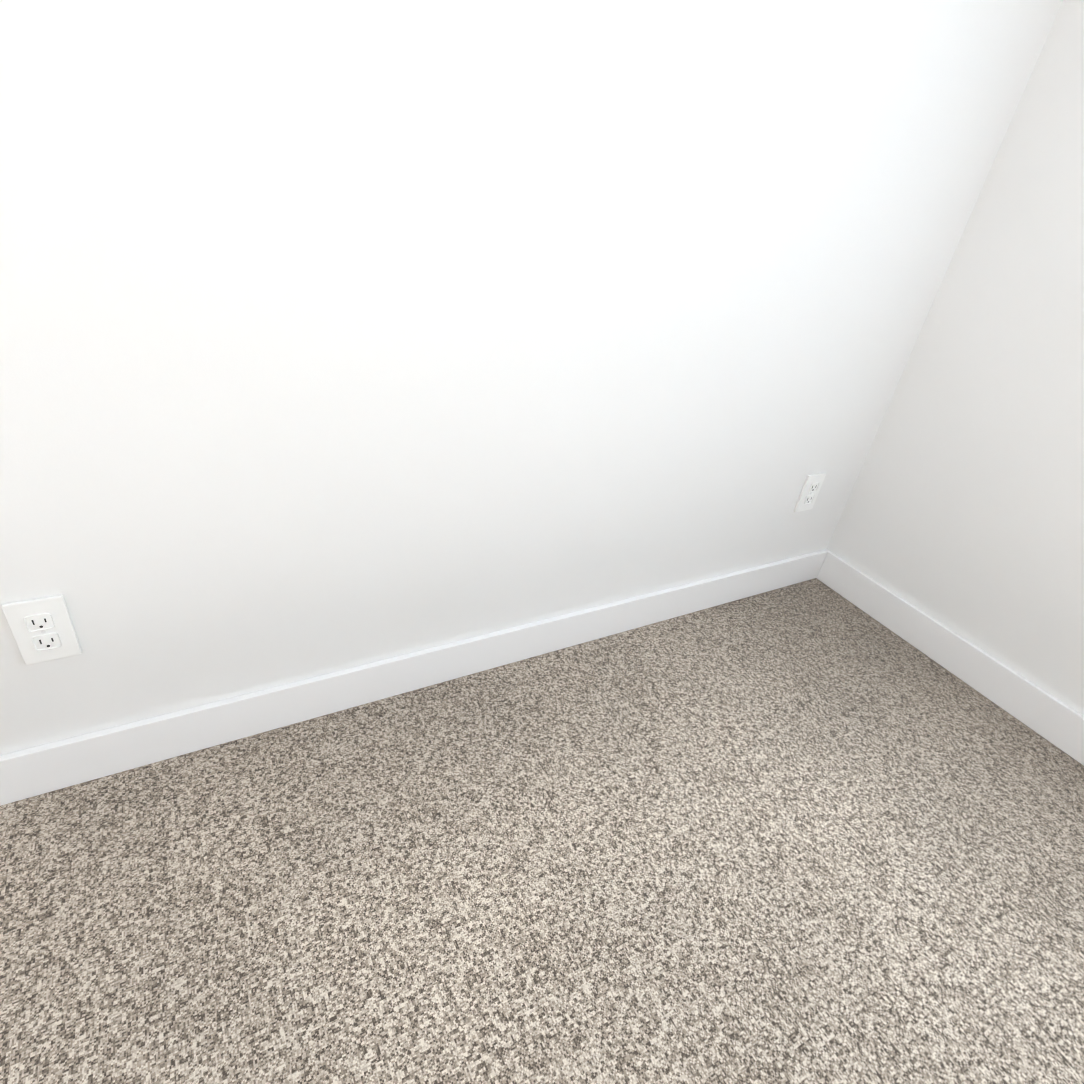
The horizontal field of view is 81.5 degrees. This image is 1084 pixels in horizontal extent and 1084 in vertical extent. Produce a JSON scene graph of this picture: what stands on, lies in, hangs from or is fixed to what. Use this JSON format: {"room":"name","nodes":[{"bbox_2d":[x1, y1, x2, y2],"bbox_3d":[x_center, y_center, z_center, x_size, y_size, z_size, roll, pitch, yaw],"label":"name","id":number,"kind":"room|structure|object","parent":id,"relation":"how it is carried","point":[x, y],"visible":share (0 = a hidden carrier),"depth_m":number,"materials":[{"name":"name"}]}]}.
{"room":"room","nodes":[
{"label":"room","id":0,"kind":"room"},
{"bbox_2d":[0,0,1062,754],"bbox_3d":[-0.413,-0.698,0.737,3.620,2.440,0.160,-10,36,-28],"label":"wall","id":1,"kind":"structure","parent":0,"point":[338,334],"depth_m":1.05,"materials":[{"name":"white paint"}]},
{"bbox_2d":[2,595,81,664],"bbox_3d":[-0.773,0.138,0.976,0.074,0.118,0.011,-10,36,-28],"label":"electrical outlet","id":2,"kind":"object","parent":1,"relation":"attached to","point":[42,629],"visible":1,"depth_m":0.97,"materials":[{"name":"white plastic"}]},
{"bbox_2d":[0,549,831,805],"bbox_3d":[-0.517,0.333,1.282,3.300,0.105,0.018,-10,36,-28],"label":"baseboard","id":3,"kind":"structure","parent":1,"relation":"attached to","point":[72,761],"depth_m":1.33,"materials":[{"name":"paint"}]},
{"bbox_2d":[794,473,825,511],"bbox_3d":[0.771,-0.141,1.808,0.074,0.118,0.011,-10,36,-28],"label":"electrical outlet","id":4,"kind":"object","parent":1,"relation":"attached to","point":[810,491],"visible":1,"depth_m":1.80,"materials":[{"name":"white plastic"}]},
{"bbox_2d":[0,578,1083,1083],"bbox_3d":[0.182,1.183,0.271,3.620,0.100,3.320,-10,36,-28],"label":"floor","id":5,"kind":"structure","parent":0,"point":[814,830],"depth_m":1.09,"materials":[{"name":"carpet"}]},
{"bbox_2d":[827,0,1083,715],"bbox_3d":[1.846,-0.165,0.417,0.160,2.440,3.000,-10,36,-28],"label":"wall","id":6,"kind":"structure","parent":0,"point":[962,515],"depth_m":1.53,"materials":[{"name":"white paint"}]},
{"bbox_2d":[820,553,1083,765],"bbox_3d":[1.622,0.835,0.984,0.018,0.105,2.940,-10,36,-28],"label":"baseboard","id":7,"kind":"structure","parent":6,"relation":"attached to","point":[1039,710],"depth_m":1.70,"materials":[{"name":"paint"}]}
]}

